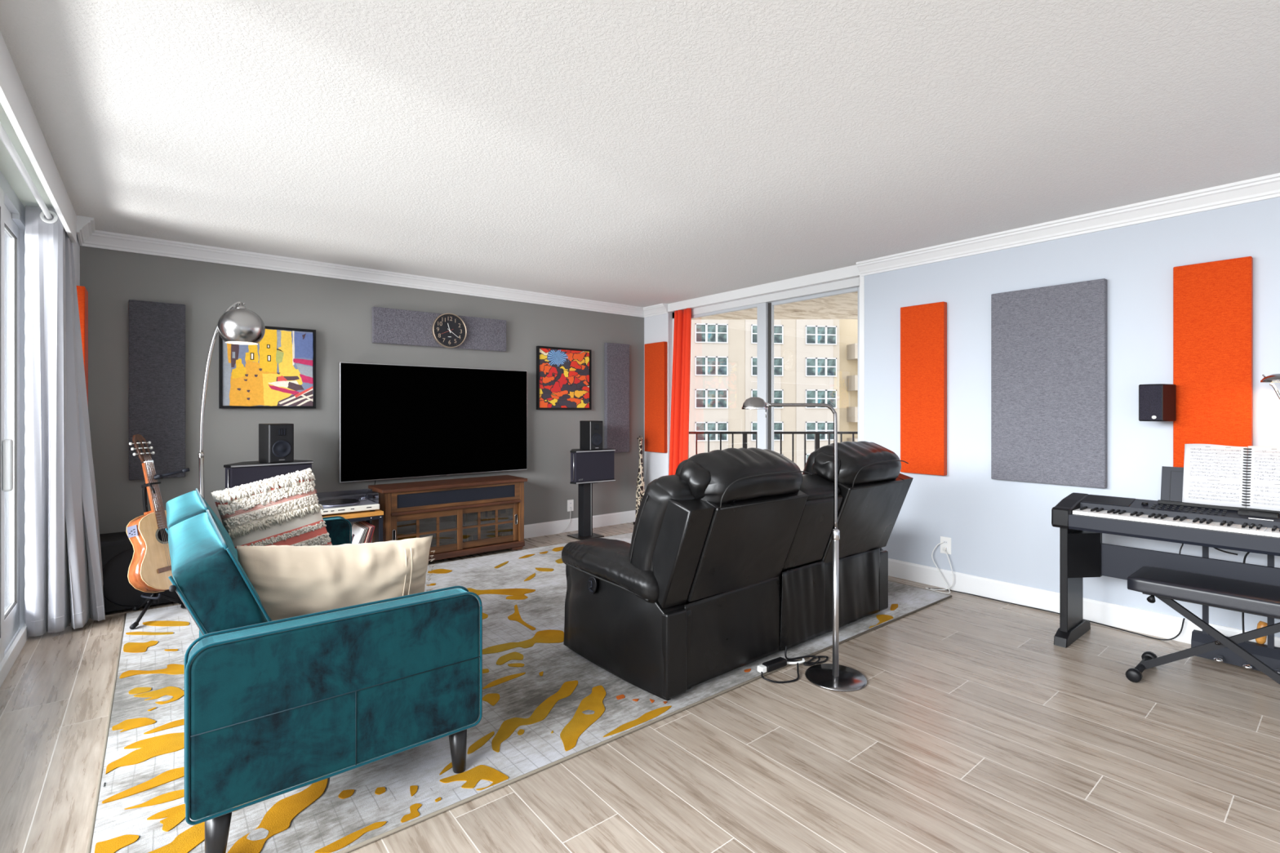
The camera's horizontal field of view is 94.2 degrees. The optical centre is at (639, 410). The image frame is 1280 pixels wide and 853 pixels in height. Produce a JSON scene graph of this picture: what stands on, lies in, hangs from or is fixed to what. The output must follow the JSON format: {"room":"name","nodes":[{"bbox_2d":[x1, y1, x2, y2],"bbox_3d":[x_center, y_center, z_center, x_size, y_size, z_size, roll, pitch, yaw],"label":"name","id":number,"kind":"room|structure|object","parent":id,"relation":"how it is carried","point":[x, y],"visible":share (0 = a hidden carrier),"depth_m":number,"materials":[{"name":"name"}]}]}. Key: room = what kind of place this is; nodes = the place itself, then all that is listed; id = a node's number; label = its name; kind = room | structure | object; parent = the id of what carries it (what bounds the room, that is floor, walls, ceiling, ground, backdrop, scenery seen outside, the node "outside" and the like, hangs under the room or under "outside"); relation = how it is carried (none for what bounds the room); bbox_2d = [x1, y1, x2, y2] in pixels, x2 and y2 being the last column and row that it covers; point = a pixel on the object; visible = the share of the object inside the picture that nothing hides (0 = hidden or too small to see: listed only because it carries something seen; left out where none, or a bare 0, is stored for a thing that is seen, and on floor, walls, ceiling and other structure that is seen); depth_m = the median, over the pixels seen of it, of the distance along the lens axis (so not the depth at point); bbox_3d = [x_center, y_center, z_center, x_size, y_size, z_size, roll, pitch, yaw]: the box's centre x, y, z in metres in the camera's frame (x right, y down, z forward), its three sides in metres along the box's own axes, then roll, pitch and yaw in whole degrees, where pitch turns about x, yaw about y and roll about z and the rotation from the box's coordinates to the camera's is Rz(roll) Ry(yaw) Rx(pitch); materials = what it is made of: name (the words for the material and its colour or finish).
{"room":"living room","nodes":[
{"label":"living room","id":0,"kind":"room"},
{"bbox_2d":[71,234,79,285],"bbox_3d":[-3.659,0.050,3.598,0.360,2.440,0.400,0,0,-39],"label":"wall","id":1,"kind":"structure","parent":0,"point":[76,246],"depth_m":3.74,"materials":[{"name":"white paint"}]},
{"bbox_2d":[0,170,28,687],"bbox_3d":[-1.226,0.077,0.486,0.210,2.425,7.500,0,0,-39],"label":"door","id":2,"kind":"structure","parent":1,"relation":"in","point":[13,628],"depth_m":3.26,"materials":[{"name":"white glass"}]},
{"bbox_2d":[0,121,52,219],"bbox_3d":[-1.114,-1.065,0.638,0.025,0.025,7.395,0,0,-39],"label":"curtain rod","id":3,"kind":"object","parent":1,"relation":"attached to","point":[4,136],"visible":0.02,"depth_m":2.61,"materials":[{"name":"white paint"}]},
{"bbox_2d":[24,205,105,636],"bbox_3d":[-3.297,0.068,3.412,0.334,2.365,0.280,0,0,-39],"label":"curtain","id":4,"kind":"object","parent":3,"relation":"hanging from","point":[64,571],"visible":0.98,"depth_m":3.33,"materials":[{"name":"grey fabric"}]},
{"bbox_2d":[0,102,54,208],"bbox_3d":[-1.170,-1.163,0.531,0.355,0.055,7.500,0,0,-39],"label":"trim","id":5,"kind":"structure","parent":1,"relation":"attached to","point":[8,167],"depth_m":2.82,"materials":[{"name":"white paint"}]},
{"bbox_2d":[0,31,76,243],"bbox_3d":[-1.024,-1.095,0.650,0.020,0.190,7.500,0,0,-39],"label":"trim","id":6,"kind":"structure","parent":1,"relation":"attached to","point":[14,100],"depth_m":2.32,"materials":[{"name":"white paint"}]},
{"bbox_2d":[76,285,88,404],"bbox_3d":[-3.444,-0.140,3.660,0.052,1.220,0.215,0,0,-39],"label":"acoustic panel","id":7,"kind":"object","parent":1,"relation":"attached to","point":[82,294],"visible":0.36,"depth_m":3.59,"materials":[{"name":"orange fabric"}]},
{"bbox_2d":[80,245,644,542],"bbox_3d":[-1.838,0.050,5.433,5.140,2.440,0.150,0,0,-39],"label":"wall","id":8,"kind":"structure","parent":0,"point":[340,311],"depth_m":4.74,"materials":[{"name":"grey paint"}]},
{"bbox_2d":[128,299,185,479],"bbox_3d":[-3.323,-0.136,4.094,0.303,1.212,0.052,0,0,-39],"label":"acoustic panel","id":9,"kind":"object","parent":8,"relation":"attached to","point":[157,330],"visible":0.97,"depth_m":4.08,"materials":[{"name":"grey fabric"}]},
{"bbox_2d":[218,325,315,408],"bbox_3d":[-2.815,-0.324,4.514,0.625,0.622,0.041,0,0,-39],"label":"painting","id":10,"kind":"object","parent":8,"relation":"attached to","point":[280,370],"visible":0.93,"depth_m":4.51,"materials":[{"name":"multicoloured paper"}]},
{"bbox_2d":[76,215,668,317],"bbox_3d":[-1.667,-1.120,5.206,4.760,0.100,0.417,0,0,-39],"label":"crown molding","id":11,"kind":"structure","parent":8,"relation":"attached to","point":[87,236],"depth_m":4.73,"materials":[{"name":"white paint"}]},
{"bbox_2d":[338,361,527,482],"bbox_3d":[-1.779,0.098,5.305,1.670,0.965,0.117,0,0,-39],"label":"television","id":12,"kind":"object","parent":8,"relation":"attached to","point":[396,421],"visible":1,"depth_m":5.17,"materials":[{"name":"black plastic"}]},
{"bbox_2d":[372,306,506,351],"bbox_3d":[-1.770,-0.715,5.357,1.210,0.300,0.052,0,0,-39],"label":"acoustic panel","id":13,"kind":"object","parent":8,"relation":"attached to","point":[389,326],"visible":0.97,"depth_m":5.21,"materials":[{"name":"grey fabric"}]},
{"bbox_2d":[431,313,466,347],"bbox_3d":[-1.712,-0.715,5.341,0.312,0.312,0.038,0,0,-39],"label":"wall clock","id":14,"kind":"object","parent":13,"relation":"attached to","point":[448,330],"visible":1,"depth_m":5.34,"materials":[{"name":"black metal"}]},
{"bbox_2d":[536,346,591,409],"bbox_3d":[-0.782,-0.325,6.167,0.645,0.640,0.041,0,0,-39],"label":"painting","id":15,"kind":"object","parent":8,"relation":"attached to","point":[563,377],"visible":1,"depth_m":6.14,"materials":[{"name":"multicoloured paper"}]},
{"bbox_2d":[567,499,573,511],"bbox_3d":[-0.729,1.000,6.232,0.076,0.120,0.008,0,0,-39],"label":"wall outlet","id":16,"kind":"object","parent":8,"relation":"attached to","point":[571,502],"visible":1,"depth_m":6.23,"materials":[{"name":"white plastic"}]},
{"bbox_2d":[524,510,635,537],"bbox_3d":[-1.794,1.205,5.362,4.760,0.130,0.015,0,0,-39],"label":"baseboard","id":17,"kind":"structure","parent":8,"relation":"attached to","point":[620,517],"depth_m":6.23,"materials":[{"name":"white paint"}]},
{"bbox_2d":[604,342,629,453],"bbox_3d":[-0.254,-0.134,6.588,0.315,1.208,0.052,0,0,-39],"label":"acoustic panel","id":18,"kind":"object","parent":8,"relation":"attached to","point":[616,356],"visible":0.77,"depth_m":6.56,"materials":[{"name":"grey fabric"}]},
{"bbox_2d":[0,0,1279,306],"bbox_3d":[0.729,-1.230,2.429,4.945,0.120,8.050,0,0,-39],"label":"ceiling","id":19,"kind":"structure","parent":0,"point":[633,153],"depth_m":2.45,"materials":[{"name":"white paint"}]},
{"bbox_2d":[0,522,1279,852],"bbox_3d":[0.653,1.320,2.367,5.140,0.100,8.050,0,0,-39],"label":"floor","id":20,"kind":"structure","parent":0,"point":[969,730],"depth_m":2.17,"materials":[{"name":"brown wood"}]},
{"bbox_2d":[99,531,181,613],"bbox_3d":[-3.285,1.042,3.886,0.527,0.455,0.375,0,0,-39],"label":"subwoofer","id":21,"kind":"object","parent":20,"relation":"on","point":[117,548],"visible":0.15,"depth_m":3.72,"materials":[{"name":"black paint"}]},
{"bbox_2d":[368,475,527,561],"bbox_3d":[-1.634,0.945,5.155,1.261,0.650,0.398,0,0,-39],"label":"media stand","id":22,"kind":"object","parent":20,"relation":"on","point":[468,516],"visible":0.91,"depth_m":5.02,"materials":[{"name":"brown wood"}]},
{"bbox_2d":[86,532,952,852],"bbox_3d":[-0.536,1.263,3.862,4.435,0.014,3.082,0,0,-39],"label":"area rug","id":23,"kind":"object","parent":20,"relation":"on","point":[545,705],"visible":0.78,"depth_m":2.38,"materials":[{"name":"multicoloured fabric"}]},
{"bbox_2d":[129,467,189,629],"bbox_3d":[-2.938,0.815,3.648,0.286,0.888,0.428,0,0,-39],"label":"guitar stand","id":24,"kind":"object","parent":23,"relation":"on","point":[154,597],"visible":0.56,"depth_m":3.70,"materials":[{"name":"black metal"}]},
{"bbox_2d":[126,434,173,592],"bbox_3d":[-3.012,0.637,3.697,0.302,0.977,0.373,0,0,11],"label":"acoustic guitar","id":25,"kind":"object","parent":24,"relation":"on","point":[149,570],"visible":0.66,"depth_m":3.62,"materials":[{"name":"brown wood"}]},
{"bbox_2d":[180,301,265,609],"bbox_3d":[-2.759,0.269,3.943,0.462,2.001,0.268,0,0,-39],"label":"arc floor lamp","id":26,"kind":"object","parent":23,"relation":"on","point":[239,325],"visible":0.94,"depth_m":3.90,"materials":[{"name":"silver metal"}]},
{"bbox_2d":[164,488,482,852],"bbox_3d":[-1.474,0.820,2.529,0.856,0.875,1.890,0,0,-39],"label":"velvet sofa","id":27,"kind":"object","parent":23,"relation":"on","point":[271,707],"visible":0.88,"depth_m":1.74,"materials":[{"name":"teal fabric"}]},
{"bbox_2d":[165,490,237,551],"bbox_3d":[-1.929,0.696,2.710,0.363,0.606,0.820,0,0,-39],"label":"cushion","id":28,"kind":"object","parent":27,"relation":"on","point":[184,507],"depth_m":2.50,"materials":[{"name":"teal fabric"}]},
{"bbox_2d":[167,512,272,636],"bbox_3d":[-1.402,0.697,2.062,0.366,0.606,0.845,0,0,-39],"label":"cushion","id":29,"kind":"object","parent":27,"relation":"on","point":[209,578],"depth_m":1.71,"materials":[{"name":"teal fabric"}]},
{"bbox_2d":[210,467,332,549],"bbox_3d":[-1.895,0.580,3.091,0.543,0.532,0.210,0,0,-42],"label":"cushion","id":30,"kind":"object","parent":27,"relation":"on","point":[282,509],"visible":0.84,"depth_m":3.04,"materials":[{"name":"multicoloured fabric"}]},
{"bbox_2d":[236,535,435,623],"bbox_3d":[-1.022,0.626,2.053,0.635,0.430,0.234,0,0,-39],"label":"cushion","id":31,"kind":"object","parent":27,"relation":"on","point":[289,581],"visible":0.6,"depth_m":1.95,"materials":[{"name":"beige fabric"}]},
{"bbox_2d":[322,509,383,542],"bbox_3d":[-2.264,1.014,4.516,0.493,0.488,0.395,0,0,-39],"label":"table","id":32,"kind":"object","parent":23,"relation":"on","point":[366,516],"visible":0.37,"depth_m":4.45,"materials":[{"name":"brown wood"}]},
{"bbox_2d":[318,488,379,516],"bbox_3d":[-2.254,0.701,4.523,0.430,0.138,0.336,0,0,-39],"label":"turntable","id":33,"kind":"object","parent":32,"relation":"on","point":[371,503],"visible":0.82,"depth_m":4.46,"materials":[{"name":"silver metal"}]},
{"bbox_2d":[351,523,364,543],"bbox_3d":[-2.202,1.032,4.526,0.118,0.284,0.305,0,0,-39],"label":"record sleeve","id":34,"kind":"object","parent":32,"relation":"on","point":[357,531],"visible":0.24,"depth_m":4.52,"materials":[{"name":"paper"}]},
{"bbox_2d":[362,520,373,542],"bbox_3d":[-2.139,1.027,4.576,0.085,0.295,0.305,0,0,-39],"label":"record sleeve","id":35,"kind":"object","parent":32,"relation":"on","point":[362,521],"visible":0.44,"depth_m":4.48,"materials":[{"name":"red cardboard"}]},
{"bbox_2d":[364,520,374,542],"bbox_3d":[-2.130,1.026,4.585,0.080,0.296,0.305,0,0,-39],"label":"record sleeve","id":36,"kind":"object","parent":32,"relation":"on","point":[364,521],"visible":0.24,"depth_m":4.49,"materials":[{"name":"red cardboard"}]},
{"bbox_2d":[561,440,913,701],"bbox_3d":[0.632,0.716,3.343,2.029,1.079,1.071,0,0,-38],"label":"reclining sofa","id":37,"kind":"object","parent":23,"relation":"on","point":[726,566],"visible":0.99,"depth_m":2.79,"materials":[{"name":"black leather"}]},
{"bbox_2d":[675,459,687,474],"bbox_3d":[0.393,0.508,2.918,0.664,0.601,0.351,0,0,-38],"label":"cushion","id":38,"kind":"object","parent":37,"relation":"on","point":[685,462],"depth_m":2.67,"materials":[{"name":"black leather"}]},
{"bbox_2d":[785,560,817,571],"bbox_3d":[0.888,0.870,3.814,0.520,0.236,0.627,0,0,-38],"label":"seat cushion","id":39,"kind":"object","parent":37,"relation":"on","point":[815,561],"depth_m":3.46,"materials":[{"name":"black leather"}]},
{"bbox_2d":[802,450,817,475],"bbox_3d":[1.148,0.508,3.531,0.601,0.601,0.351,0,0,-38],"label":"cushion","id":40,"kind":"object","parent":37,"relation":"on","point":[810,462],"depth_m":3.31,"materials":[{"name":"black leather"}]},
{"bbox_2d":[757,657,786,673],"bbox_3d":[0.641,1.240,2.888,0.172,0.034,0.048,0,0,-35],"label":"power adapter","id":41,"kind":"object","parent":23,"relation":"on","point":[780,662],"visible":1,"depth_m":2.87,"materials":[{"name":"black plastic"}]},
{"bbox_2d":[786,657,804,664],"bbox_3d":[0.774,1.251,2.953,0.121,0.014,0.031,0,0,-23],"label":"cable","id":42,"kind":"object","parent":23,"relation":"on","point":[803,660],"visible":0.97,"depth_m":2.94,"materials":[{"name":"white plastic"}]},
{"bbox_2d":[524,515,570,538],"bbox_3d":[-0.994,1.146,5.968,0.743,0.244,0.037,0,0,-41],"label":"cable","id":43,"kind":"object","parent":20,"relation":"on","point":[570,515],"visible":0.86,"depth_m":6.06,"materials":[{"name":"white plastic"}]},
{"bbox_2d":[567,482,604,540],"bbox_3d":[-0.548,0.997,5.978,0.270,0.547,0.270,0,0,-39],"label":"speaker stand","id":44,"kind":"object","parent":20,"relation":"on","point":[584,490],"visible":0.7,"depth_m":5.94,"materials":[{"name":"black metal"}]},
{"bbox_2d":[569,448,615,484],"bbox_3d":[-0.525,0.560,6.026,0.492,0.324,0.279,0,0,-35],"label":"speaker","id":45,"kind":"object","parent":44,"relation":"on","point":[587,466],"visible":0.98,"depth_m":5.91},
{"bbox_2d":[579,420,602,450],"bbox_3d":[-0.488,0.253,6.015,0.155,0.290,0.218,0,0,-35],"label":"speaker","id":46,"kind":"object","parent":45,"relation":"on","point":[590,431],"visible":1,"depth_m":5.94},
{"bbox_2d":[633,435,644,524],"bbox_3d":[0.006,0.777,6.596,0.120,0.985,0.120,0,0,-39],"label":"giraffe figurine","id":47,"kind":"object","parent":20,"relation":"on","point":[640,491],"visible":0.77,"depth_m":6.58,"materials":[{"name":"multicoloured wood"}]},
{"bbox_2d":[760,662,799,683],"bbox_3d":[0.696,1.257,2.828,0.264,0.026,0.120,0,0,-29],"label":"cable","id":48,"kind":"object","parent":20,"relation":"on","point":[797,667],"visible":1,"depth_m":2.77,"materials":[{"name":"black plastic"}]},
{"bbox_2d":[742,396,866,692],"bbox_3d":[0.774,0.604,2.815,0.584,1.333,0.280,0,0,0],"label":"reading lamp","id":49,"kind":"object","parent":20,"relation":"on","point":[834,677],"visible":1,"depth_m":2.81,"materials":[{"name":"silver metal"}]},
{"bbox_2d":[784,646,828,666],"bbox_3d":[0.836,1.229,2.977,0.276,0.080,0.098,0,0,-16],"label":"cable","id":50,"kind":"object","parent":20,"relation":"on","point":[808,663],"visible":0.93,"depth_m":2.99,"materials":[{"name":"black plastic"}]},
{"bbox_2d":[925,542,950,593],"bbox_3d":[2.117,1.103,4.185,0.132,0.331,0.155,0,0,-39],"label":"cable","id":51,"kind":"object","parent":20,"relation":"on","point":[942,542],"visible":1,"depth_m":4.21,"materials":[{"name":"white plastic"}]},
{"bbox_2d":[928,587,1185,640],"bbox_3d":[2.519,1.200,3.736,0.086,0.141,1.348,0,0,-42],"label":"cable","id":52,"kind":"object","parent":20,"relation":"on","point":[1184,619],"visible":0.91,"depth_m":3.53,"materials":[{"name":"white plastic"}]},
{"bbox_2d":[1051,466,1279,674],"bbox_3d":[2.836,0.782,2.812,0.452,0.976,1.397,0,0,-39],"label":"digital piano","id":53,"kind":"object","parent":20,"relation":"on","point":[1082,519],"visible":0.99,"depth_m":3.02,"materials":[{"name":"black plastic"}]},
{"bbox_2d":[1082,494,1135,506],"bbox_3d":[2.548,0.489,3.231,0.140,0.027,0.202,0,0,-39],"label":"speaker grille","id":54,"kind":"object","parent":53,"relation":"attached to","point":[1087,500],"depth_m":3.22,"materials":[{"name":"black paint"}]},
{"bbox_2d":[1213,547,1238,555],"bbox_3d":[2.957,0.679,3.008,0.011,0.091,0.102,0,0,-27],"label":"cable","id":55,"kind":"object","parent":53,"relation":"attached to","point":[1214,548],"visible":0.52,"depth_m":3.00,"materials":[{"name":"black plastic"}]},
{"bbox_2d":[1182,444,1279,511],"bbox_3d":[2.918,0.319,2.858,0.088,0.298,0.455,0,0,-39],"label":"book","id":56,"kind":"object","parent":53,"relation":"on","point":[1214,474],"visible":1,"depth_m":2.89,"materials":[{"name":"grey paper"}]},
{"bbox_2d":[1241,551,1249,633],"bbox_3d":[3.027,0.885,2.952,0.029,0.531,0.054,0,0,-39],"label":"cable","id":57,"kind":"object","parent":53,"relation":"hanging from","point":[1247,553],"visible":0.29,"depth_m":2.97,"materials":[{"name":"black plastic"}]},
{"bbox_2d":[1255,621,1267,644],"bbox_3d":[3.050,1.092,2.912,0.052,0.110,0.051,0,0,-39],"label":"shaker","id":58,"kind":"object","parent":53,"relation":"hanging from","point":[1262,640],"visible":0.62,"depth_m":2.91,"materials":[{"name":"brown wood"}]},
{"bbox_2d":[1260,373,1279,399],"bbox_3d":[3.104,0.150,2.713,0.124,0.648,0.383,0,0,-30],"label":"lamp","id":59,"kind":"object","parent":53,"relation":"on","point":[1274,378],"visible":1,"depth_m":2.82,"materials":[{"name":"silver metal"}]},
{"bbox_2d":[1125,566,1279,684],"bbox_3d":[2.635,1.024,2.638,0.368,0.490,0.690,0,0,-39],"label":"piano bench","id":60,"kind":"object","parent":20,"relation":"on","point":[1167,585],"visible":1,"depth_m":2.65,"materials":[{"name":"black metal"}]},
{"bbox_3d":[-2.680,0.988,4.304,0.270,0.565,0.270,0,0,-39],"label":"speaker stand","id":61,"kind":"object","parent":20,"relation":"on","visible":0},
{"bbox_2d":[223,459,313,488],"bbox_3d":[-2.680,0.538,4.273,0.540,0.332,0.279,0,0,-43],"label":"speaker","id":62,"kind":"object","parent":61,"relation":"on","point":[239,473],"visible":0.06,"depth_m":4.13},
{"bbox_2d":[258,423,293,463],"bbox_3d":[-2.608,0.234,4.266,0.218,0.275,0.165,0,0,41],"label":"speaker","id":63,"kind":"object","parent":62,"relation":"on","point":[276,441],"visible":1,"depth_m":4.20},
{"bbox_2d":[644,311,672,490],"bbox_3d":[0.258,0.050,6.770,0.200,2.440,0.417,0,0,-39],"label":"wall","id":64,"kind":"structure","parent":0,"point":[657,328],"depth_m":6.63,"materials":[{"name":"white paint"}]},
{"bbox_2d":[644,341,666,453],"bbox_3d":[0.176,-0.142,6.670,0.052,1.225,0.340,0,0,-39],"label":"acoustic panel","id":65,"kind":"object","parent":64,"relation":"attached to","point":[655,353],"visible":1,"depth_m":6.63,"materials":[{"name":"orange fabric"}]},
{"bbox_2d":[691,291,857,319],"bbox_3d":[3.483,-1.208,6.631,4.630,0.145,5.900,0,0,-39],"label":"ceiling","id":66,"kind":"structure","parent":0,"point":[843,306],"depth_m":6.77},
{"bbox_2d":[864,196,1279,637],"bbox_3d":[3.478,0.050,2.808,0.200,2.440,5.172,0,0,-39],"label":"wall","id":67,"kind":"structure","parent":0,"point":[997,530],"depth_m":3.76,"materials":[{"name":"grey paint"}]},
{"bbox_2d":[667,264,864,440],"bbox_3d":[1.125,0.050,5.700,0.204,2.440,2.338,0,0,-39],"label":"window","id":68,"kind":"structure","parent":67,"relation":"in","point":[850,272],"depth_m":5.16,"materials":[{"name":"white paint"}]},
{"bbox_2d":[668,307,691,475],"bbox_3d":[0.409,0.086,6.387,0.154,2.329,0.318,0,0,-39],"label":"curtain","id":69,"kind":"object","parent":68,"relation":"hanging from","point":[680,399],"visible":0.7,"depth_m":6.37,"materials":[{"name":"red fabric"}]},
{"bbox_2d":[672,276,859,450],"bbox_3d":[1.122,0.094,5.723,0.100,2.352,2.298,0,0,-39],"label":"window frame","id":70,"kind":"structure","parent":68,"relation":"attached to","point":[765,304],"depth_m":5.59,"materials":[{"name":"white metal"}]},
{"bbox_2d":[900,301,946,475],"bbox_3d":[2.068,-0.152,4.342,0.052,1.235,0.320,0,0,-39],"label":"acoustic panel","id":71,"kind":"object","parent":67,"relation":"attached to","point":[923,327],"visible":0.99,"depth_m":4.31,"materials":[{"name":"orange fabric"}]},
{"bbox_2d":[940,536,951,555],"bbox_3d":[2.180,0.965,4.240,0.008,0.120,0.076,0,0,-39],"label":"wall outlet","id":72,"kind":"object","parent":67,"relation":"attached to","point":[947,541],"visible":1,"depth_m":4.23,"materials":[{"name":"white plastic"}]},
{"bbox_3d":[2.167,0.988,4.229,0.027,0.020,0.020,0,0,-39],"label":"plug","id":73,"kind":"object","parent":72,"relation":"attached to","visible":0},
{"bbox_2d":[924,549,954,590],"bbox_3d":[2.116,1.128,4.202,0.180,0.280,0.065,0,0,22],"label":"cable","id":74,"kind":"object","parent":73,"relation":"hanging from","point":[944,549],"visible":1,"depth_m":4.16,"materials":[{"name":"white plastic"}]},
{"bbox_2d":[991,278,1106,488],"bbox_3d":[2.555,-0.158,3.742,0.052,1.235,0.615,0,0,-39],"label":"acoustic panel","id":75,"kind":"object","parent":67,"relation":"attached to","point":[1049,344],"visible":1,"depth_m":3.70,"materials":[{"name":"grey fabric"}]},
{"bbox_2d":[856,173,1279,275],"bbox_3d":[3.370,-1.120,2.721,0.078,0.100,5.172,0,0,-39],"label":"crown molding","id":76,"kind":"structure","parent":67,"relation":"attached to","point":[1266,187],"depth_m":3.54,"materials":[{"name":"white paint"}]},
{"bbox_2d":[888,558,1279,647],"bbox_3d":[3.403,1.205,2.730,0.015,0.130,5.145,0,0,-39],"label":"baseboard","id":77,"kind":"structure","parent":67,"relation":"attached to","point":[1147,622],"depth_m":3.74,"materials":[{"name":"white paint"}]},
{"bbox_2d":[1138,383,1176,421],"bbox_3d":[2.839,-0.040,3.242,0.243,0.200,0.113,0,0,-31],"label":"wall speaker","id":78,"kind":"object","parent":67,"relation":"attached to","point":[1157,402],"visible":1,"depth_m":3.18,"materials":[{"name":"black plastic"}]},
{"bbox_2d":[1139,385,1161,420],"bbox_3d":[2.741,-0.040,3.191,0.021,0.188,0.092,0,0,-39],"label":"grille","id":79,"kind":"object","parent":78,"relation":"attached to","point":[1150,396],"depth_m":3.18,"materials":[{"name":"fabric"}]},
{"bbox_2d":[1173,256,1253,471],"bbox_3d":[3.034,-0.158,3.153,0.052,1.255,0.302,0,0,-39],"label":"acoustic panel","id":80,"kind":"object","parent":67,"relation":"attached to","point":[1213,300],"visible":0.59,"depth_m":3.13,"materials":[{"name":"orange fabric"}]},
{"bbox_3d":[3.435,1.430,6.690,4.630,0.180,6.050,0,0,-39],"label":"floor","id":81,"kind":"structure","parent":0,"visible":0},
{"bbox_2d":[688,431,857,467],"bbox_3d":[2.123,0.802,7.370,3.850,1.075,0.044,0,0,0],"label":"balcony railing","id":82,"kind":"object","parent":81,"relation":"on","point":[744,433],"visible":0.12,"depth_m":7.35,"materials":[{"name":"brown metal"}]},
{"label":"outside","id":83,"kind":"structure","parent":0,"visible":0},
{"bbox_2d":[688,319,857,473],"bbox_3d":[11.276,4.270,57.491,36.000,34.000,12.300,0,0,-8],"label":"apartment building","id":84,"kind":"structure","parent":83,"point":[815,361],"depth_m":51.65,"materials":[{"name":"beige paint"}]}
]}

